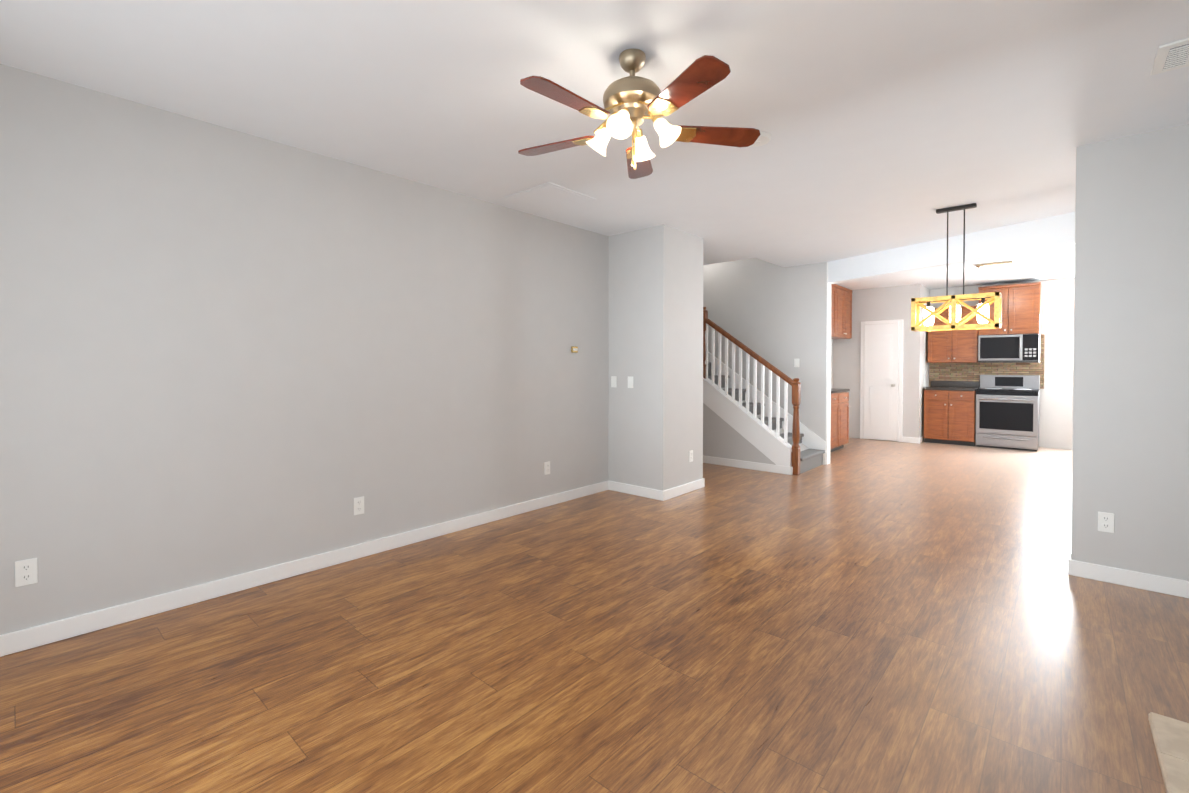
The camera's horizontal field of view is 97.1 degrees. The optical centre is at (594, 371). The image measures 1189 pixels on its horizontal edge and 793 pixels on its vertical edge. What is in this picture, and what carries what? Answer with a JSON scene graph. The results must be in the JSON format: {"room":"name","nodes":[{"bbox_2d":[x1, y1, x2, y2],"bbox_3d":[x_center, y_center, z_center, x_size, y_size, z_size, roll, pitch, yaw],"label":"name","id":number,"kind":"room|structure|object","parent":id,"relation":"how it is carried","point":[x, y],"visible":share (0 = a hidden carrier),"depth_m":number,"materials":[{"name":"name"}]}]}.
{"room":"empty living room","nodes":[
{"label":"empty living room","id":0,"kind":"room"},
{"bbox_2d":[0,64,608,634],"bbox_3d":[-1.486,-0.068,3.692,0.120,2.620,4.770,1,1,42],"label":"wall","id":1,"kind":"structure","parent":0,"point":[226,352],"depth_m":3.02,"materials":[{"name":"paint"}]},
{"bbox_2d":[15,558,37,586],"bbox_3d":[-2.579,0.910,2.381,0.008,0.116,0.070,1,1,42],"label":"electrical outlet","id":2,"kind":"object","parent":1,"relation":"attached to","point":[26,572],"visible":1,"depth_m":2.38,"materials":[{"name":"white plastic"}]},
{"bbox_2d":[0,481,607,656],"bbox_3d":[-1.441,1.195,3.658,0.015,0.095,4.755,1,1,42],"label":"baseboard","id":3,"kind":"structure","parent":1,"relation":"attached to","point":[37,636],"depth_m":3.01,"materials":[{"name":"white wood"}]},
{"bbox_2d":[354,496,363,514],"bbox_3d":[-1.575,0.895,3.509,0.008,0.116,0.070,1,1,42],"label":"electrical outlet","id":4,"kind":"object","parent":1,"relation":"attached to","point":[358,505],"visible":1,"depth_m":3.50,"materials":[{"name":"white plastic"}]},
{"bbox_2d":[544,461,549,474],"bbox_3d":[-0.430,0.878,4.793,0.008,0.116,0.070,1,1,42],"label":"electrical outlet","id":5,"kind":"object","parent":1,"relation":"attached to","point":[546,468],"visible":1,"depth_m":4.78,"materials":[{"name":"white plastic"}]},
{"bbox_2d":[571,346,577,352],"bbox_3d":[-0.191,-0.215,5.034,0.024,0.060,0.080,1,1,42],"label":"thermostat","id":6,"kind":"object","parent":1,"relation":"attached to","point":[574,349],"visible":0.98,"depth_m":5.02,"materials":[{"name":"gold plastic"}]},
{"bbox_2d":[0,438,1188,792],"bbox_3d":[1.405,1.267,5.587,7.140,0.100,11.660,1,1,42],"label":"floor","id":7,"kind":"structure","parent":0,"point":[866,616],"depth_m":2.29,"materials":[{"name":"brown wood"}]},
{"bbox_2d":[608,225,702,490],"bbox_3d":[0.600,-0.092,5.522,0.800,2.620,0.740,1,1,42],"label":"wall bump-out","id":8,"kind":"object","parent":7,"relation":"on","point":[655,426],"visible":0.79,"depth_m":5.20,"materials":[{"name":"paint"}]},
{"bbox_2d":[611,376,616,386],"bbox_3d":[0.197,0.100,5.380,0.070,0.116,0.012,1,1,42],"label":"light switch","id":9,"kind":"object","parent":8,"relation":"attached to","point":[613,381],"visible":1,"depth_m":5.38,"materials":[{"name":"white plastic"}]},
{"bbox_2d":[628,376,632,387],"bbox_3d":[0.357,0.102,5.237,0.070,0.116,0.012,1,1,42],"label":"light switch","id":10,"kind":"object","parent":8,"relation":"attached to","point":[630,381],"visible":1,"depth_m":5.23,"materials":[{"name":"white plastic"}]},
{"bbox_2d":[608,480,663,500],"bbox_3d":[0.400,1.175,5.212,0.695,0.095,0.015,1,1,42],"label":"baseboard","id":11,"kind":"structure","parent":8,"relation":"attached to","point":[637,490],"depth_m":5.19,"materials":[{"name":"white wood"}]},
{"bbox_2d":[664,478,704,500],"bbox_3d":[0.910,1.174,5.274,0.015,0.095,0.755,1,1,42],"label":"baseboard","id":12,"kind":"structure","parent":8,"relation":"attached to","point":[670,493],"depth_m":5.24,"materials":[{"name":"white wood"}]},
{"bbox_2d":[689,450,692,461],"bbox_3d":[0.989,0.860,5.363,0.008,0.116,0.070,1,1,42],"label":"outlet","id":13,"kind":"object","parent":8,"relation":"attached to","point":[691,456],"visible":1,"depth_m":5.36,"materials":[{"name":"white plastic"}]},
{"bbox_2d":[703,307,825,474],"bbox_3d":[1.353,-0.195,7.614,3.560,2.770,0.947,1,1,42],"label":"stairs","id":14,"kind":"structure","parent":7,"relation":"on","point":[744,419],"depth_m":6.66,"materials":[{"name":"wood"}]},
{"bbox_2d":[830,392,841,451],"bbox_3d":[3.084,0.750,7.661,0.631,0.880,1.061,1,1,42],"label":"base cabinet","id":15,"kind":"object","parent":7,"relation":"on","point":[840,406],"depth_m":7.74,"materials":[{"name":"brown wood"}]},
{"bbox_2d":[831,388,849,391],"bbox_3d":[3.232,0.288,7.817,0.636,0.040,1.540,1,1,42],"label":"countertop","id":16,"kind":"structure","parent":15,"relation":"on","point":[832,389],"depth_m":7.96,"materials":[{"name":"grey stone"}]},
{"bbox_2d":[842,392,849,447],"bbox_3d":[3.543,0.743,8.175,0.631,0.880,0.561,1,1,42],"label":"base cabinet","id":17,"kind":"object","parent":7,"relation":"on","point":[845,395],"depth_m":8.05,"materials":[{"name":"brown wood"}]},
{"bbox_2d":[924,381,979,445],"bbox_3d":[5.938,0.665,8.730,0.695,1.020,0.676,1,1,42],"label":"base cabinet","id":18,"kind":"object","parent":7,"relation":"on","point":[949,412],"visible":1,"depth_m":8.52,"materials":[{"name":"brown wood"}]},
{"bbox_2d":[975,375,1039,451],"bbox_3d":[6.474,0.617,8.229,0.762,1.130,0.709,1,1,42],"label":"range","id":19,"kind":"object","parent":7,"relation":"on","point":[1007,411],"visible":1,"depth_m":8.05,"materials":[{"name":"silver metal"}]},
{"bbox_2d":[1148,712,1188,792],"bbox_3d":[1.675,1.259,1.127,0.532,0.036,1.620,1,1,42],"label":"hearth slab","id":20,"kind":"object","parent":7,"relation":"on","point":[1170,738],"visible":1,"depth_m":1.71,"materials":[{"name":"stone"}]},
{"bbox_2d":[0,0,1188,289],"bbox_3d":[1.405,-1.452,5.551,7.140,0.100,11.660,1,1,42],"label":"ceiling","id":21,"kind":"structure","parent":0,"point":[888,124],"depth_m":2.57,"materials":[{"name":"paint"}]},
{"bbox_2d":[504,182,595,211],"bbox_3d":[-0.350,-1.378,4.168,0.520,0.010,0.520,1,1,42],"label":"vent panel","id":22,"kind":"object","parent":21,"relation":"attached to","point":[550,196],"visible":1,"depth_m":4.13,"materials":[{"name":"paint"}]},
{"bbox_2d":[518,48,760,178],"bbox_3d":[0.132,-1.108,2.237,1.107,0.499,1.073,1,1,42],"label":"ceiling fan","id":23,"kind":"object","parent":21,"relation":"hanging from","point":[631,102],"visible":1,"depth_m":2.18,"materials":[{"name":"brown wood"}]},
{"bbox_2d":[748,131,771,146],"bbox_3d":[0.946,-1.352,3.067,0.170,0.032,0.170,1,1,42],"label":"smoke detector","id":24,"kind":"object","parent":21,"relation":"attached to","point":[764,138],"visible":0.58,"depth_m":3.04,"materials":[{"name":"white plastic"}]},
{"bbox_2d":[828,212,1074,283],"bbox_3d":[3.819,-1.265,5.383,0.159,0.270,3.328,0,1,-28],"label":"bulkhead","id":25,"kind":"object","parent":21,"relation":"attached to","point":[1046,234],"visible":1,"depth_m":5.34,"materials":[{"name":"paint"}]},
{"bbox_2d":[911,203,1001,331],"bbox_3d":[3.036,-0.872,4.413,0.610,1.029,0.204,1,1,42],"label":"pendant light","id":26,"kind":"object","parent":21,"relation":"hanging from","point":[957,322],"visible":1,"depth_m":4.37,"materials":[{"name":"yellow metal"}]},
{"bbox_2d":[977,261,1013,275],"bbox_3d":[5.299,-1.363,6.931,0.370,0.114,0.370,1,1,42],"label":"light","id":27,"kind":"object","parent":21,"relation":"attached to","point":[995,268],"visible":1,"depth_m":6.83,"materials":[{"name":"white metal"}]},
{"bbox_2d":[1150,38,1188,75],"bbox_3d":[2.518,-1.348,2.216,0.210,0.018,0.280,1,1,42],"label":"ceiling vent","id":28,"kind":"object","parent":21,"relation":"in","point":[1172,56],"visible":1,"depth_m":2.24,"materials":[{"name":"white plastic"}]},
{"bbox_2d":[703,258,826,440],"bbox_3d":[1.610,-0.466,8.101,3.830,3.300,0.120,1,1,42],"label":"wall","id":29,"kind":"structure","parent":0,"point":[773,314],"depth_m":7.21,"materials":[{"name":"paint"}]},
{"bbox_2d":[794,359,798,366],"bbox_3d":[2.711,-0.122,7.034,0.070,0.116,0.012,1,1,42],"label":"light switch","id":30,"kind":"object","parent":29,"relation":"attached to","point":[796,362],"visible":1,"depth_m":7.03,"materials":[{"name":"white plastic"}]},
{"bbox_2d":[826,262,830,464],"bbox_3d":[3.046,-0.109,6.826,0.017,2.620,0.144,1,1,42],"label":"trim","id":31,"kind":"structure","parent":29,"relation":"attached to","point":[828,374],"depth_m":6.80,"materials":[{"name":"white paint"}]},
{"bbox_2d":[831,339,832,387],"bbox_3d":[3.659,-0.137,8.864,0.120,2.620,3.740,1,1,42],"label":"wall","id":32,"kind":"structure","parent":0,"point":[831,363],"depth_m":9.49,"materials":[{"name":"paint"}]},
{"bbox_2d":[831,284,838,338],"bbox_3d":[3.502,-0.994,8.316,0.351,0.850,0.996,1,1,42],"label":"upper cabinet","id":33,"kind":"object","parent":32,"relation":"attached to","point":[834,288],"depth_m":8.49,"materials":[{"name":"brown wood"}]},
{"bbox_2d":[835,286,851,338],"bbox_3d":[4.065,-1.003,8.948,0.351,0.850,0.937,1,1,42],"label":"upper cabinet","id":34,"kind":"object","parent":32,"relation":"attached to","point":[841,312],"depth_m":8.92,"materials":[{"name":"brown wood"}]},
{"bbox_2d":[833,284,921,441],"bbox_3d":[4.870,-0.140,9.111,1.360,2.620,0.120,1,1,42],"label":"wall","id":35,"kind":"structure","parent":0,"point":[883,303],"depth_m":8.95,"materials":[{"name":"paint"}]},
{"bbox_2d":[864,323,898,440],"bbox_3d":[4.878,0.171,8.951,0.526,1.978,0.109,1,1,42],"label":"pantry door","id":36,"kind":"structure","parent":35,"relation":"in","point":[881,363],"depth_m":8.95,"materials":[{"name":"white wood"}]},
{"bbox_2d":[860,319,902,441],"bbox_3d":[4.907,0.146,8.984,0.650,2.052,0.024,1,1,42],"label":"door frame","id":37,"kind":"structure","parent":35,"relation":"attached to","point":[900,396],"depth_m":8.86,"materials":[{"name":"white wood"}]},
{"bbox_2d":[902,437,919,443],"bbox_3d":[5.250,1.128,8.699,0.253,0.095,0.015,1,1,42],"label":"baseboard","id":38,"kind":"structure","parent":35,"relation":"attached to","point":[910,440],"depth_m":8.69,"materials":[{"name":"white wood"}]},
{"bbox_2d":[920,285,929,441],"bbox_3d":[5.606,-0.138,9.005,0.120,2.620,0.700,1,1,42],"label":"wall","id":39,"kind":"structure","parent":0,"point":[924,356],"depth_m":8.88,"materials":[{"name":"paint"}]},
{"bbox_2d":[930,277,1074,449],"bbox_3d":[6.364,-0.137,8.878,3.900,2.620,0.120,1,1,42],"label":"wall","id":40,"kind":"structure","parent":0,"point":[1056,392],"depth_m":8.11,"materials":[{"name":"paint"}]},
{"bbox_2d":[927,306,978,361],"bbox_3d":[6.047,-0.616,8.834,0.697,0.920,0.351,1,1,42],"label":"upper cabinet","id":41,"kind":"object","parent":40,"relation":"attached to","point":[950,345],"depth_m":8.69,"materials":[{"name":"brown wood"}]},
{"bbox_2d":[929,334,1044,388],"bbox_3d":[6.455,-0.169,8.706,1.535,0.850,0.013,1,1,42],"label":"tile backsplash","id":42,"kind":"structure","parent":40,"relation":"attached to","point":[956,371],"depth_m":8.70,"materials":[{"name":"tile"}]},
{"bbox_2d":[979,282,1040,335],"bbox_3d":[6.593,-0.980,8.341,0.758,0.780,0.351,1,1,42],"label":"upper cabinet","id":43,"kind":"object","parent":40,"relation":"attached to","point":[1021,308],"depth_m":8.14,"materials":[{"name":"brown wood"}]},
{"bbox_2d":[978,334,1039,361],"bbox_3d":[6.559,-0.369,8.311,0.752,0.429,0.455,1,1,42],"label":"over-the-range microwave","id":44,"kind":"object","parent":43,"relation":"attached to","point":[1011,348],"visible":1,"depth_m":8.15,"materials":[{"name":"silver metal"}]},
{"bbox_2d":[1071,124,1188,580],"bbox_3d":[3.252,-0.059,3.012,0.740,2.620,0.120,1,1,42],"label":"wall","id":45,"kind":"structure","parent":0,"point":[1130,458],"depth_m":3.04,"materials":[{"name":"paint"}]},
{"bbox_2d":[1098,512,1113,532],"bbox_3d":[3.045,0.895,3.123,0.070,0.116,0.008,1,1,42],"label":"outlet","id":46,"kind":"object","parent":45,"relation":"attached to","point":[1105,522],"visible":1,"depth_m":3.12,"materials":[{"name":"white plastic"}]},
{"bbox_2d":[1068,559,1188,597],"bbox_3d":[3.202,1.204,2.983,0.755,0.095,0.015,1,1,42],"label":"baseboard","id":47,"kind":"structure","parent":45,"relation":"attached to","point":[1151,582],"depth_m":3.05,"materials":[{"name":"white wood"}]},
{"bbox_3d":[0.468,-0.463,7.872,2.430,3.300,0.120,1,1,42],"label":"wall","id":48,"kind":"structure","parent":0,"visible":0},
{"bbox_2d":[703,455,789,474],"bbox_3d":[0.911,1.145,7.409,3.735,0.095,0.015,1,1,42],"label":"baseboard","id":49,"kind":"structure","parent":48,"relation":"attached to","point":[749,465],"depth_m":6.52,"materials":[{"name":"white wood"}]}
]}

